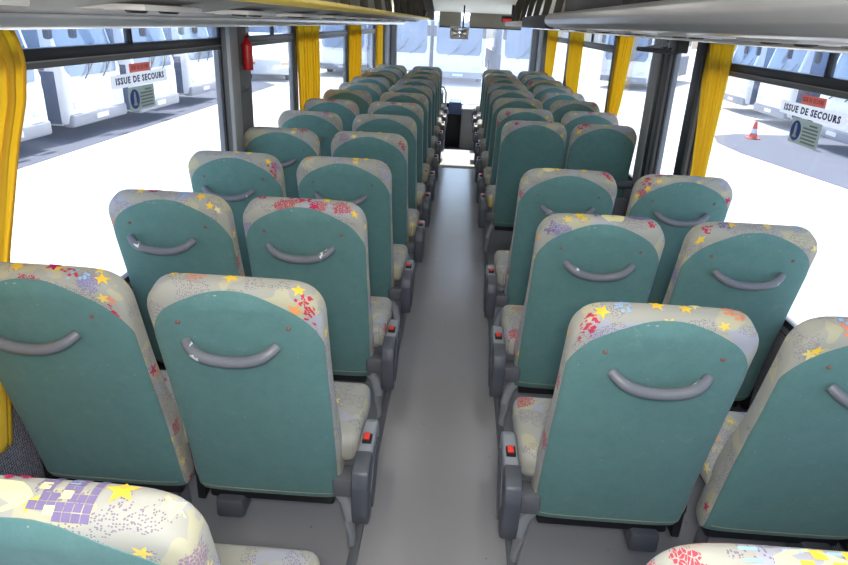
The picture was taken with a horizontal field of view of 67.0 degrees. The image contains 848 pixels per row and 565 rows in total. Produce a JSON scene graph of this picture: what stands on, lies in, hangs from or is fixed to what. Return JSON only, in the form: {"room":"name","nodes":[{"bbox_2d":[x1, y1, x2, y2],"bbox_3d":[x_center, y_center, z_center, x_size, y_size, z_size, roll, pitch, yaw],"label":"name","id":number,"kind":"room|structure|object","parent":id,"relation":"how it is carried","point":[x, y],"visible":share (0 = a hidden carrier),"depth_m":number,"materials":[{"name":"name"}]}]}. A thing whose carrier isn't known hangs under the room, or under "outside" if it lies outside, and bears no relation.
{"room":"vehicle interior","nodes":[
{"label":"vehicle interior","id":0,"kind":"room"},
{"bbox_2d":[0,0,392,477],"bbox_3d":[-0.987,-1.410,5.679,0.056,2.550,12.550,3,22,2],"label":"wall","id":1,"kind":"structure","parent":0,"point":[21,457],"depth_m":1.95,"materials":[{"name":"grey fabric"}]},
{"bbox_2d":[22,27,228,282],"bbox_3d":[-1.199,-0.203,1.696,0.028,1.000,3.850,3,22,2],"label":"window","id":2,"kind":"structure","parent":1,"relation":"in","point":[54,56],"depth_m":2.40,"materials":[{"name":"black metal"}]},
{"bbox_2d":[110,62,166,111],"bbox_3d":[-1.127,-0.786,2.563,0.004,0.176,0.470,3,22,2],"label":"notice","id":3,"kind":"object","parent":2,"relation":"attached to","point":[141,97],"visible":1,"depth_m":2.55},
{"bbox_2d":[0,0,429,29],"bbox_3d":[-0.595,-2.273,5.083,0.681,0.441,12.120,3,22,2],"label":"luggage rack","id":4,"kind":"object","parent":1,"relation":"attached to","point":[14,14],"visible":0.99,"depth_m":2.04,"materials":[{"name":"metal"}]},
{"bbox_2d":[0,30,26,453],"bbox_3d":[-1.191,-0.023,1.570,0.024,1.143,0.954,3,22,2],"label":"curtain","id":5,"kind":"object","parent":4,"relation":"hanging from","point":[13,70],"visible":0.74,"depth_m":1.80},
{"bbox_2d":[296,26,319,110],"bbox_3d":[-0.943,-1.717,5.282,0.024,0.782,0.830,3,22,2],"label":"curtain","id":6,"kind":"object","parent":4,"relation":"hanging from","point":[307,37],"visible":0.7,"depth_m":5.19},
{"bbox_2d":[348,25,361,81],"bbox_3d":[-0.801,-2.618,7.511,0.024,0.783,0.950,3,22,2],"label":"curtain","id":7,"kind":"object","parent":4,"relation":"hanging from","point":[354,31],"visible":0.73,"depth_m":7.40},
{"bbox_2d":[376,25,382,67],"bbox_3d":[-0.668,-3.461,9.597,0.024,0.783,0.796,3,22,2],"label":"curtain","id":8,"kind":"object","parent":4,"relation":"hanging from","point":[379,28],"visible":0.69,"depth_m":9.52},
{"bbox_2d":[211,27,253,151],"bbox_3d":[-1.062,-0.989,3.641,0.097,1.000,0.365,3,22,2],"label":"trim","id":9,"kind":"structure","parent":1,"relation":"attached to","point":[239,107],"depth_m":3.49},
{"bbox_2d":[240,33,252,70],"bbox_3d":[-0.980,-1.271,3.540,0.062,0.196,0.068,3,22,2],"label":"fire extinguisher","id":10,"kind":"object","parent":1,"relation":"attached to","point":[246,52],"visible":1,"depth_m":3.53,"materials":[{"name":"red metal"}]},
{"bbox_2d":[249,26,295,109],"bbox_3d":[-1.029,-1.277,4.352,0.028,1.000,1.170,3,22,2],"label":"window","id":11,"kind":"structure","parent":1,"relation":"in","point":[256,40],"depth_m":4.35,"materials":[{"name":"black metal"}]},
{"bbox_2d":[287,26,297,109],"bbox_3d":[-1.004,-1.510,4.926,0.048,1.000,0.070,3,22,2],"label":"trim","id":12,"kind":"structure","parent":1,"relation":"attached to","point":[288,27],"depth_m":4.86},
{"bbox_2d":[295,25,346,109],"bbox_3d":[-0.924,-1.947,6.009,0.028,1.000,2.270,3,22,2],"label":"window","id":13,"kind":"structure","parent":1,"relation":"in","point":[340,33],"depth_m":6.09,"materials":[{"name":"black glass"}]},
{"bbox_2d":[388,24,397,64],"bbox_3d":[-0.552,-4.082,11.297,0.140,1.000,0.200,3,22,2],"label":"trim","id":14,"kind":"structure","parent":1,"relation":"attached to","point":[394,27],"depth_m":11.17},
{"bbox_2d":[394,0,434,19],"bbox_3d":[-0.163,-4.601,10.728,0.680,0.360,0.080,3,22,2],"label":"luggage rack","id":15,"kind":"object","parent":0,"point":[429,7],"depth_m":10.69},
{"bbox_2d":[439,11,460,27],"bbox_3d":[0.446,-4.478,10.906,0.365,0.270,0.040,3,22,2],"label":"sun visor","id":16,"kind":"object","parent":15,"relation":"attached to","point":[447,19],"visible":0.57,"depth_m":10.89,"materials":[{"name":"plastic"}]},
{"bbox_2d":[433,0,544,15],"bbox_3d":[1.027,-4.404,10.175,1.760,0.230,1.750,3,22,2],"label":"trim","id":17,"kind":"structure","parent":15,"relation":"attached to","point":[471,6],"depth_m":10.23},
{"bbox_2d":[469,13,520,29],"bbox_3d":[1.217,-4.436,10.873,0.880,0.260,0.040,3,22,2],"label":"sun visor","id":18,"kind":"object","parent":15,"relation":"attached to","point":[477,20],"visible":0.77,"depth_m":10.88,"materials":[{"name":"beige plastic"}]},
{"bbox_2d":[444,147,472,149],"bbox_3d":[0.531,-1.975,10.486,2.540,0.100,3.050,3,22,2],"label":"floor","id":19,"kind":"structure","parent":0,"point":[455,148],"depth_m":11.30,"materials":[{"name":"grey plastic"}]},
{"bbox_2d":[441,89,479,148],"bbox_3d":[0.622,-2.901,11.376,2.400,0.950,0.660,3,22,2],"label":"dashboard","id":20,"kind":"object","parent":19,"relation":"on","point":[457,113],"visible":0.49,"depth_m":11.21,"materials":[{"name":"black plastic"}]},
{"bbox_2d":[169,149,788,564],"bbox_3d":[0.178,-0.007,4.524,2.600,0.120,9.500,3,22,2],"label":"floor","id":21,"kind":"structure","parent":0,"point":[435,502],"depth_m":2.54,"materials":[{"name":"grey plastic"}]},
{"bbox_2d":[0,262,193,504],"bbox_3d":[-0.962,0.352,1.974,0.471,1.035,0.560,3,22,2],"label":"seat","id":22,"kind":"object","parent":21,"relation":"on","point":[79,368],"visible":0.98,"depth_m":1.74,"materials":[{"name":"teal fabric"}]},
{"bbox_2d":[160,370,188,442],"bbox_3d":[-0.959,0.404,2.125,0.470,0.112,0.320,3,22,2],"label":"seat cushion","id":23,"kind":"object","parent":22,"relation":"on","point":[183,437],"depth_m":2.01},
{"bbox_2d":[0,474,319,564],"bbox_3d":[-0.483,0.669,1.251,0.567,1.038,0.560,3,22,2],"label":"seat","id":24,"kind":"object","parent":21,"relation":"on","point":[44,521],"visible":1,"depth_m":0.84,"materials":[{"name":"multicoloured fabric"}]},
{"bbox_2d":[214,543,319,564],"bbox_3d":[-0.486,0.720,1.401,0.470,0.112,0.320,3,22,2],"label":"seat cushion","id":25,"kind":"object","parent":24,"relation":"on","point":[228,554],"depth_m":1.48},
{"bbox_2d":[108,189,244,368],"bbox_3d":[-0.918,0.072,2.669,0.471,1.036,0.560,3,22,2],"label":"seat","id":26,"kind":"object","parent":21,"relation":"on","point":[159,233],"visible":0.61,"depth_m":2.31,"materials":[{"name":"teal plastic"}]},
{"bbox_2d":[188,150,286,276],"bbox_3d":[-0.888,-0.210,3.363,0.471,1.035,0.560,3,22,2],"label":"seat","id":27,"kind":"object","parent":21,"relation":"on","point":[239,178],"visible":0.35,"depth_m":2.99,"materials":[{"name":"teal plastic"}]},
{"bbox_2d":[147,273,379,548],"bbox_3d":[-0.423,0.386,1.954,0.567,1.038,0.560,3,22,2],"label":"seat","id":28,"kind":"object","parent":21,"relation":"on","point":[247,360],"visible":1,"depth_m":1.74,"materials":[{"name":"teal fabric"}]},
{"bbox_2d":[334,382,370,459],"bbox_3d":[-0.426,0.436,2.104,0.470,0.112,0.320,3,22,2],"label":"seat cushion","id":29,"kind":"object","parent":28,"relation":"on","point":[353,400],"depth_m":2.05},
{"bbox_2d":[244,126,320,197],"bbox_3d":[-0.829,-0.489,4.057,0.471,1.035,0.560,3,22,2],"label":"seat","id":30,"kind":"object","parent":21,"relation":"on","point":[290,146],"visible":0.23,"depth_m":3.67,"materials":[{"name":"fabric"}]},
{"bbox_2d":[278,110,342,156],"bbox_3d":[-0.785,-0.770,4.751,0.471,1.035,0.560,3,22,2],"label":"seat","id":31,"kind":"object","parent":21,"relation":"on","point":[325,125],"visible":0.14,"depth_m":4.35,"materials":[{"name":"fabric"}]},
{"bbox_2d":[243,196,399,419],"bbox_3d":[-0.383,0.105,2.648,0.567,1.038,0.560,3,22,2],"label":"seat","id":32,"kind":"object","parent":21,"relation":"on","point":[322,244],"visible":0.71,"depth_m":2.37,"materials":[{"name":"teal fabric"}]},
{"bbox_2d":[371,296,391,346],"bbox_3d":[-0.386,0.156,2.798,0.470,0.112,0.320,3,22,2],"label":"seat cushion","id":33,"kind":"object","parent":32,"relation":"on","point":[381,306],"depth_m":2.72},
{"bbox_2d":[303,98,359,130],"bbox_3d":[-0.741,-1.050,5.445,0.471,1.034,0.560,3,22,2],"label":"seat","id":34,"kind":"object","parent":21,"relation":"on","point":[347,110],"visible":0.14,"depth_m":5.04,"materials":[{"name":"fabric"}]},
{"bbox_2d":[323,89,371,113],"bbox_3d":[-0.697,-1.331,6.139,0.471,1.035,0.560,3,22,2],"label":"seat","id":35,"kind":"object","parent":21,"relation":"on","point":[363,99],"visible":0.16,"depth_m":5.73,"materials":[{"name":"fabric"}]},
{"bbox_2d":[297,156,414,320],"bbox_3d":[-0.330,-0.175,3.342,0.567,1.038,0.560,3,22,2],"label":"seat","id":36,"kind":"object","parent":21,"relation":"on","point":[366,183],"visible":0.58,"depth_m":3.01,"materials":[{"name":"teal fabric"}]},
{"bbox_2d":[393,244,407,279],"bbox_3d":[-0.333,-0.124,3.492,0.470,0.112,0.320,3,22,2],"label":"seat cushion","id":37,"kind":"object","parent":36,"relation":"on","point":[400,250],"depth_m":3.39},
{"bbox_2d":[338,82,381,102],"bbox_3d":[-0.652,-1.611,6.834,0.471,1.034,0.560,3,22,2],"label":"seat","id":38,"kind":"object","parent":21,"relation":"on","point":[373,89],"visible":0.12,"depth_m":6.42,"materials":[{"name":"fabric"}]},
{"bbox_2d":[351,76,389,93],"bbox_3d":[-0.608,-1.891,7.528,0.471,1.034,0.560,3,22,2],"label":"seat","id":39,"kind":"object","parent":21,"relation":"on","point":[383,83],"visible":0.12,"depth_m":7.11,"materials":[{"name":"fabric"}]},
{"bbox_2d":[331,131,425,262],"bbox_3d":[-0.271,-0.454,4.035,0.567,1.038,0.560,3,22,2],"label":"seat","id":40,"kind":"object","parent":21,"relation":"on","point":[391,149],"visible":0.41,"depth_m":3.69,"materials":[{"name":"teal fabric"}]},
{"bbox_2d":[408,208,418,236],"bbox_3d":[-0.273,-0.404,4.185,0.470,0.112,0.320,3,22,2],"label":"seat cushion","id":41,"kind":"object","parent":40,"relation":"on","point":[413,219],"depth_m":4.07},
{"bbox_2d":[361,72,396,87],"bbox_3d":[-0.564,-2.172,8.222,0.471,1.034,0.560,3,22,2],"label":"seat","id":42,"kind":"object","parent":21,"relation":"on","point":[390,77],"visible":0.1,"depth_m":7.80,"materials":[{"name":"fabric"}]},
{"bbox_2d":[346,258,416,564],"bbox_3d":[-0.113,0.142,3.949,0.032,0.012,8.290,3,22,2],"label":"trim","id":43,"kind":"structure","parent":21,"relation":"on","point":[352,558],"depth_m":2.73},
{"bbox_2d":[352,114,430,226],"bbox_3d":[-0.227,-0.734,4.730,0.567,1.036,0.560,3,22,2],"label":"seat","id":44,"kind":"object","parent":21,"relation":"on","point":[405,126],"visible":0.36,"depth_m":4.36,"materials":[{"name":"teal fabric"}]},
{"bbox_2d":[368,101,434,206],"bbox_3d":[-0.182,-1.015,5.424,0.567,1.036,0.560,3,22,2],"label":"seat","id":45,"kind":"object","parent":21,"relation":"on","point":[413,110],"visible":0.32,"depth_m":5.04,"materials":[{"name":"teal fabric"}]},
{"bbox_2d":[379,92,438,184],"bbox_3d":[-0.138,-1.295,6.118,0.567,1.036,0.560,3,22,2],"label":"seat","id":46,"kind":"object","parent":21,"relation":"on","point":[429,157],"visible":0.33,"depth_m":5.75,"materials":[{"name":"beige fabric"}]},
{"bbox_2d":[389,84,440,166],"bbox_3d":[-0.094,-1.576,6.812,0.567,1.038,0.560,3,22,2],"label":"seat","id":47,"kind":"object","parent":21,"relation":"on","point":[433,143],"visible":0.27,"depth_m":6.44,"materials":[{"name":"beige fabric"}]},
{"bbox_2d":[396,79,443,151],"bbox_3d":[-0.050,-1.856,7.506,0.567,1.036,0.560,3,22,2],"label":"seat","id":48,"kind":"object","parent":21,"relation":"on","point":[436,131],"visible":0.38,"depth_m":7.14,"materials":[{"name":"teal fabric"}]},
{"bbox_2d":[403,74,444,140],"bbox_3d":[-0.005,-2.137,8.201,0.567,1.036,0.560,3,22,2],"label":"seat","id":49,"kind":"object","parent":21,"relation":"on","point":[438,121],"visible":0.27,"depth_m":7.83,"materials":[{"name":"teal fabric"}]},
{"bbox_2d":[438,149,475,168],"bbox_3d":[0.452,-1.611,8.334,0.525,0.008,1.184,3,22,2],"label":"step","id":50,"kind":"structure","parent":21,"relation":"on","point":[449,158],"depth_m":8.27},
{"bbox_2d":[472,78,521,142],"bbox_3d":[0.918,-2.081,8.164,0.567,1.036,0.560,3,22,2],"label":"seat","id":51,"kind":"object","parent":21,"relation":"on","point":[480,123],"visible":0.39,"depth_m":7.82,"materials":[{"name":"beige fabric"}]},
{"bbox_2d":[481,228,516,564],"bbox_3d":[0.404,0.174,3.929,0.032,0.012,8.290,3,22,2],"label":"trim","id":52,"kind":"structure","parent":21,"relation":"on","point":[497,400],"depth_m":2.91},
{"bbox_2d":[473,83,526,154],"bbox_3d":[0.874,-1.800,7.470,0.567,1.036,0.560,3,22,2],"label":"seat","id":53,"kind":"object","parent":21,"relation":"on","point":[481,133],"visible":0.27,"depth_m":7.12,"materials":[{"name":"beige fabric"}]},
{"bbox_2d":[474,89,533,169],"bbox_3d":[0.830,-1.520,6.776,0.567,1.036,0.560,3,22,2],"label":"seat","id":54,"kind":"object","parent":21,"relation":"on","point":[483,145],"visible":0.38,"depth_m":6.43,"materials":[{"name":"beige fabric"}]},
{"bbox_2d":[475,97,542,187],"bbox_3d":[0.786,-1.240,6.082,0.567,1.038,0.560,3,22,2],"label":"seat","id":55,"kind":"object","parent":21,"relation":"on","point":[485,160],"visible":0.32,"depth_m":5.72,"materials":[{"name":"beige fabric"}]},
{"bbox_2d":[476,108,553,209],"bbox_3d":[0.741,-0.959,5.388,0.567,1.036,0.560,3,22,2],"label":"seat","id":56,"kind":"object","parent":21,"relation":"on","point":[488,177],"visible":0.35,"depth_m":5.02,"materials":[{"name":"teal fabric"}]},
{"bbox_2d":[478,120,566,251],"bbox_3d":[0.701,-0.702,4.751,0.567,1.038,0.548,3,22,2],"label":"seat","id":57,"kind":"object","parent":21,"relation":"on","point":[525,146],"visible":0.73,"depth_m":4.47,"materials":[{"name":"teal fabric"}]},
{"bbox_2d":[485,185,494,207],"bbox_3d":[0.709,-0.649,4.895,0.470,0.112,0.320,3,22,2],"label":"seat cushion","id":58,"kind":"object","parent":57,"relation":"on","point":[490,189],"depth_m":4.79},
{"bbox_2d":[527,80,562,93],"bbox_3d":[1.467,-2.049,8.142,0.471,1.034,0.560,3,22,2],"label":"seat","id":59,"kind":"object","parent":21,"relation":"on","point":[532,84],"visible":0.11,"depth_m":7.72,"materials":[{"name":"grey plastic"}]},
{"bbox_2d":[483,168,616,325],"bbox_3d":[0.609,-0.118,3.305,0.567,1.038,0.560,3,22,2],"label":"seat","id":60,"kind":"object","parent":21,"relation":"on","point":[543,192],"visible":0.58,"depth_m":2.96,"materials":[{"name":"teal fabric"}]},
{"bbox_2d":[494,250,509,286],"bbox_3d":[0.617,-0.067,3.454,0.470,0.112,0.320,3,22,2],"label":"seat cushion","id":61,"kind":"object","parent":60,"relation":"on","point":[501,257],"depth_m":3.37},
{"bbox_2d":[533,85,572,100],"bbox_3d":[1.423,-1.769,7.448,0.471,1.034,0.560,3,22,2],"label":"seat","id":62,"kind":"object","parent":21,"relation":"on","point":[538,91],"visible":0.16,"depth_m":7.03,"materials":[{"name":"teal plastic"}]},
{"bbox_2d":[540,92,584,110],"bbox_3d":[1.379,-1.488,6.754,0.471,1.034,0.560,3,22,2],"label":"seat","id":63,"kind":"object","parent":21,"relation":"on","point":[547,98],"visible":0.14,"depth_m":6.34,"materials":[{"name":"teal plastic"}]},
{"bbox_2d":[549,100,599,122],"bbox_3d":[1.334,-1.208,6.060,0.471,1.035,0.560,3,22,2],"label":"seat","id":64,"kind":"object","parent":21,"relation":"on","point":[558,108],"visible":0.14,"depth_m":5.65,"materials":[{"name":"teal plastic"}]},
{"bbox_2d":[488,213,664,426],"bbox_3d":[0.564,0.162,2.611,0.567,1.038,0.560,3,22,2],"label":"seat","id":65,"kind":"object","parent":21,"relation":"on","point":[579,260],"visible":0.74,"depth_m":2.33,"materials":[{"name":"teal fabric"}]},
{"bbox_2d":[500,305,523,355],"bbox_3d":[0.573,0.214,2.760,0.470,0.112,0.320,3,22,2],"label":"seat cushion","id":66,"kind":"object","parent":65,"relation":"on","point":[511,315],"depth_m":2.70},
{"bbox_2d":[561,111,618,168],"bbox_3d":[1.290,-0.927,5.366,0.471,1.034,0.560,3,22,2],"label":"seat","id":67,"kind":"object","parent":21,"relation":"on","point":[570,120],"visible":0.12,"depth_m":4.96,"materials":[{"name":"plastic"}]},
{"bbox_2d":[565,124,636,197],"bbox_3d":[1.220,-0.672,4.730,0.471,1.034,0.548,3,22,2],"label":"seat","id":68,"kind":"object","parent":21,"relation":"on","point":[610,149],"visible":0.46,"depth_m":4.38,"materials":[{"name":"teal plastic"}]},
{"bbox_2d":[612,180,631,215],"bbox_3d":[1.110,-0.390,4.492,0.564,0.682,0.070,3,22,2],"label":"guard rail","id":69,"kind":"object","parent":21,"relation":"on","point":[620,204],"visible":0.11,"depth_m":4.41,"materials":[{"name":"grey plastic"}]},
{"bbox_2d":[497,302,758,563],"bbox_3d":[0.519,0.449,1.903,0.567,1.039,0.560,3,22,2],"label":"seat","id":70,"kind":"object","parent":21,"relation":"on","point":[643,395],"visible":1,"depth_m":1.68,"materials":[{"name":"teal fabric"}]},
{"bbox_2d":[512,397,551,476],"bbox_3d":[0.528,0.500,2.052,0.470,0.112,0.320,3,22,2],"label":"seat cushion","id":71,"kind":"object","parent":70,"relation":"on","point":[529,414],"depth_m":2.01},
{"bbox_2d":[626,174,732,303],"bbox_3d":[1.172,-0.085,3.282,0.471,1.036,0.560,3,22,2],"label":"seat","id":72,"kind":"object","parent":21,"relation":"on","point":[677,203],"visible":0.38,"depth_m":2.91,"materials":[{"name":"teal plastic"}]},
{"bbox_2d":[662,222,817,411],"bbox_3d":[1.128,0.195,2.588,0.471,1.036,0.560,3,22,2],"label":"seat","id":73,"kind":"object","parent":21,"relation":"on","point":[758,271],"visible":0.59,"depth_m":2.24,"materials":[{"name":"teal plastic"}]},
{"bbox_2d":[646,543,847,564],"bbox_3d":[0.454,0.736,1.191,0.567,1.038,0.560,3,22,2],"label":"seat","id":74,"kind":"object","parent":21,"relation":"on","point":[697,553],"visible":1,"depth_m":0.80,"materials":[{"name":"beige fabric"}]},
{"bbox_2d":[693,316,847,550],"bbox_3d":[1.083,0.484,1.876,0.471,1.035,0.560,3,22,2],"label":"seat","id":75,"kind":"object","parent":21,"relation":"on","point":[776,470],"visible":0.96,"depth_m":1.73,"materials":[{"name":"teal fabric"}]},
{"bbox_2d":[700,411,746,484],"bbox_3d":[1.085,0.535,2.026,0.470,0.112,0.320,3,22,2],"label":"seat cushion","id":76,"kind":"object","parent":75,"relation":"on","point":[709,470],"depth_m":1.96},
{"bbox_2d":[541,0,847,551],"bbox_3d":[1.590,-1.254,5.578,0.056,2.550,12.550,3,22,2],"label":"wall","id":77,"kind":"structure","parent":0,"point":[781,336],"depth_m":2.54,"materials":[{"name":"grey plastic"}]},
{"bbox_2d":[528,29,540,71],"bbox_3d":[1.921,-3.933,11.200,0.140,1.000,0.200,3,22,2],"label":"trim","id":78,"kind":"structure","parent":77,"relation":"attached to","point":[534,38],"depth_m":11.07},
{"bbox_2d":[536,30,547,71],"bbox_3d":[1.854,-3.446,9.996,0.120,1.000,0.500,3,22,2],"label":"trim","id":79,"kind":"structure","parent":77,"relation":"attached to","point":[543,33],"depth_m":9.77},
{"bbox_2d":[565,34,615,111],"bbox_3d":[1.664,-2.083,6.626,0.028,1.000,2.380,3,22,2],"label":"window","id":80,"kind":"structure","parent":77,"relation":"in","point":[598,46],"depth_m":5.88,"materials":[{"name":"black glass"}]},
{"bbox_2d":[632,39,681,184],"bbox_3d":[1.504,-1.088,4.165,0.077,1.000,0.380,3,22,2],"label":"trim","id":81,"kind":"structure","parent":77,"relation":"attached to","point":[661,64],"depth_m":4.09,"materials":[{"name":"grey plastic"}]},
{"bbox_2d":[653,55,676,173],"bbox_3d":[1.479,-0.927,3.767,0.019,1.000,0.480,3,22,2],"label":"window","id":82,"kind":"structure","parent":77,"relation":"in","point":[674,56],"depth_m":3.96,"materials":[{"name":"clear glass"}]},
{"bbox_2d":[505,0,847,53],"bbox_3d":[1.219,-1.955,4.470,0.694,0.418,10.960,3,22,2],"label":"luggage rack","id":83,"kind":"object","parent":77,"relation":"attached to","point":[807,25],"visible":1,"depth_m":1.63,"materials":[{"name":"metal"}]},
{"bbox_2d":[545,30,558,75],"bbox_3d":[1.814,-3.278,9.191,0.024,0.657,1.052,3,22,2],"label":"curtain","id":84,"kind":"object","parent":83,"relation":"hanging from","point":[552,37],"visible":0.91,"depth_m":9.13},
{"bbox_2d":[566,32,584,92],"bbox_3d":[1.690,-2.491,7.244,0.024,0.657,0.929,3,22,2],"label":"curtain","id":85,"kind":"object","parent":83,"relation":"hanging from","point":[576,42],"visible":0.94,"depth_m":7.15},
{"bbox_2d":[564,0,660,11],"bbox_3d":[1.059,-1.644,3.636,0.270,0.300,1.722,3,22,2],"label":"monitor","id":86,"kind":"object","parent":83,"relation":"on","point":[570,5],"visible":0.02,"depth_m":3.41,"materials":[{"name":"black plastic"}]},
{"bbox_2d":[606,36,634,116],"bbox_3d":[1.554,-1.630,5.113,0.024,0.656,0.548,3,22,2],"label":"curtain","id":87,"kind":"object","parent":83,"relation":"hanging from","point":[624,45],"visible":0.94,"depth_m":5.10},
{"bbox_2d":[636,39,689,54],"bbox_3d":[1.327,-1.347,3.623,0.060,0.103,0.870,3,22,2],"label":"door actuator","id":88,"kind":"structure","parent":83,"relation":"hanging from","point":[677,46],"depth_m":3.42,"materials":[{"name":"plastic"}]},
{"bbox_2d":[690,43,735,175],"bbox_3d":[1.429,-0.745,3.308,0.024,0.945,0.355,3,22,2],"label":"curtain","id":89,"kind":"object","parent":83,"relation":"hanging from","point":[718,62],"visible":0.73,"depth_m":3.20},
{"bbox_2d":[673,42,710,175],"bbox_3d":[1.458,-0.814,3.487,0.083,1.000,0.125,3,22,2],"label":"trim","id":90,"kind":"structure","parent":77,"relation":"attached to","point":[693,100],"depth_m":3.42,"materials":[{"name":"black plastic"}]},
{"bbox_2d":[686,53,847,330],"bbox_3d":[1.345,-0.061,1.624,0.028,1.000,3.910,3,22,2],"label":"window","id":91,"kind":"structure","parent":77,"relation":"in","point":[828,85],"depth_m":2.40,"materials":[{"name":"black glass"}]},
{"bbox_2d":[779,94,847,150],"bbox_3d":[1.403,-0.588,2.342,0.004,0.176,0.470,3,22,2],"label":"notice","id":92,"kind":"object","parent":91,"relation":"attached to","point":[805,133],"visible":1,"depth_m":2.33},
{"bbox_3d":[0.516,-2.148,9.823,2.540,0.118,1.950,3,22,2],"label":"floor","id":93,"kind":"structure","parent":0,"visible":0},
{"bbox_2d":[408,70,446,130],"bbox_3d":[0.039,-2.418,8.895,0.567,1.036,0.560,3,22,2],"label":"seat","id":94,"kind":"object","parent":93,"relation":"on","point":[440,113],"visible":0.2,"depth_m":8.54,"materials":[{"name":"teal fabric"}]},
{"bbox_2d":[412,66,447,129],"bbox_3d":[0.083,-2.698,9.589,0.567,1.036,0.560,3,22,2],"label":"seat","id":95,"kind":"object","parent":93,"relation":"on","point":[442,107],"visible":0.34,"depth_m":9.21,"materials":[{"name":"teal fabric"}]},
{"bbox_2d":[471,69,512,123],"bbox_3d":[1.007,-2.642,9.553,0.567,1.036,0.560,3,22,2],"label":"seat","id":96,"kind":"object","parent":93,"relation":"on","point":[477,109],"visible":0.23,"depth_m":9.20,"materials":[{"name":"teal fabric"}]},
{"bbox_2d":[472,73,516,132],"bbox_3d":[0.963,-2.362,8.858,0.567,1.036,0.560,3,22,2],"label":"seat","id":97,"kind":"object","parent":93,"relation":"on","point":[479,115],"visible":0.23,"depth_m":8.50,"materials":[{"name":"teal fabric"}]},
{"bbox_3d":[0.358,-2.558,5.183,2.600,0.080,12.650,3,22,2],"label":"ceiling","id":98,"kind":"structure","parent":0,"visible":0},
{"bbox_2d":[450,5,468,38],"bbox_3d":[0.580,-4.241,10.269,0.300,0.641,0.073,3,22,2],"label":"mirror","id":99,"kind":"object","parent":98,"relation":"hanging from","point":[456,32],"visible":1,"depth_m":10.32,"materials":[{"name":"silver metal"}]},
{"label":"outside","id":100,"kind":"structure","parent":0,"visible":0},
{"bbox_2d":[10,39,847,323],"bbox_3d":[2.236,-12.187,38.151,180.000,0.200,200.000,3,22,2],"label":"ground","id":101,"kind":"structure","parent":100,"point":[61,214],"depth_m":12.51,"materials":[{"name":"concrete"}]},
{"bbox_2d":[206,26,297,63],"bbox_3d":[-11.721,-14.996,38.720,10.860,3.420,2.640,9,23,15],"label":"coach","id":102,"kind":"object","parent":101,"relation":"on","point":[265,29],"visible":0.02,"depth_m":36.62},
{"bbox_2d":[249,32,288,79],"bbox_3d":[-7.818,-11.323,31.982,2.118,2.020,5.030,-3,23,-14],"label":"van","id":103,"kind":"object","parent":101,"relation":"on","point":[270,59],"visible":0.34,"depth_m":30.10,"materials":[{"name":"paint"}]},
{"bbox_2d":[319,25,371,71],"bbox_3d":[-4.010,-14.649,38.710,2.640,3.420,10.860,3,22,2],"label":"coach","id":104,"kind":"object","parent":101,"relation":"on","point":[331,49],"visible":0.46,"depth_m":34.25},
{"bbox_2d":[388,9,435,73],"bbox_3d":[-0.675,-13.767,36.909,2.640,3.420,10.860,3,22,2],"label":"coach","id":105,"kind":"object","parent":101,"relation":"on","point":[415,40],"visible":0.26,"depth_m":32.27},
{"bbox_2d":[433,12,486,81],"bbox_3d":[2.036,-13.527,36.617,2.640,3.420,10.860,3,22,2],"label":"coach","id":106,"kind":"object","parent":101,"relation":"on","point":[456,58],"visible":0.71,"depth_m":32.03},
{"bbox_2d":[484,16,531,76],"bbox_3d":[5.112,-13.037,35.749,2.640,3.420,10.860,2,22,0],"label":"coach","id":107,"kind":"object","parent":101,"relation":"on","point":[509,50],"visible":0.27,"depth_m":31.22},
{"bbox_2d":[599,34,691,83],"bbox_3d":[13.368,-13.551,37.916,2.640,3.420,10.860,15,25,29],"label":"coach","id":108,"kind":"object","parent":101,"relation":"on","point":[638,72],"visible":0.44,"depth_m":33.92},
{"bbox_2d":[723,45,775,105],"bbox_3d":[17.842,-8.466,25.910,10.860,3.420,2.640,3,22,2],"label":"coach","id":109,"kind":"object","parent":101,"relation":"on","point":[739,91],"visible":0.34,"depth_m":25.43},
{"bbox_2d":[753,47,840,121],"bbox_3d":[17.407,-6.981,22.216,10.860,3.420,2.640,3,22,2],"label":"coach","id":110,"kind":"object","parent":101,"relation":"on","point":[769,96],"visible":0.38,"depth_m":21.91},
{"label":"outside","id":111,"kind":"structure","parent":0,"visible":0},
{"bbox_2d":[18,80,275,168],"bbox_3d":[-33.831,-1.439,7.517,51.750,0.012,51.000,3,22,2],"label":"road","id":112,"kind":"structure","parent":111,"point":[62,140],"depth_m":16.36,"materials":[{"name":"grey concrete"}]},
{"bbox_2d":[14,29,52,141],"bbox_3d":[-13.108,-4.334,12.373,10.860,3.420,2.640,3,22,2],"label":"coach","id":113,"kind":"object","parent":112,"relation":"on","point":[36,124],"visible":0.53,"depth_m":13.19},
{"bbox_2d":[21,29,126,127],"bbox_3d":[-12.912,-5.576,15.446,10.860,3.420,2.640,3,22,2],"label":"coach","id":114,"kind":"object","parent":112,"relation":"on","point":[74,95],"visible":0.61,"depth_m":14.74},
{"bbox_2d":[105,28,183,112],"bbox_3d":[-12.502,-6.582,17.963,10.860,3.420,2.640,3,22,2],"label":"coach","id":115,"kind":"object","parent":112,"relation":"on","point":[165,91],"visible":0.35,"depth_m":17.92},
{"bbox_2d":[162,27,215,95],"bbox_3d":[-12.553,-8.171,21.862,10.860,3.420,2.640,3,22,2],"label":"coach","id":116,"kind":"object","parent":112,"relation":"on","point":[195,71],"visible":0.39,"depth_m":21.07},
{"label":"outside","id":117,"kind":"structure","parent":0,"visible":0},
{"bbox_2d":[714,134,847,188],"bbox_3d":[33.596,4.379,0.601,52.500,0.012,41.800,3,22,2],"label":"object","id":118,"kind":"structure","parent":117,"point":[828,163],"depth_m":17.24,"materials":[{"name":"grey concrete"}]},
{"bbox_2d":[813,51,847,143],"bbox_3d":[16.487,-4.979,17.196,10.860,3.420,2.640,3,22,2],"label":"coach","id":119,"kind":"object","parent":118,"relation":"on","point":[835,104],"visible":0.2,"depth_m":17.85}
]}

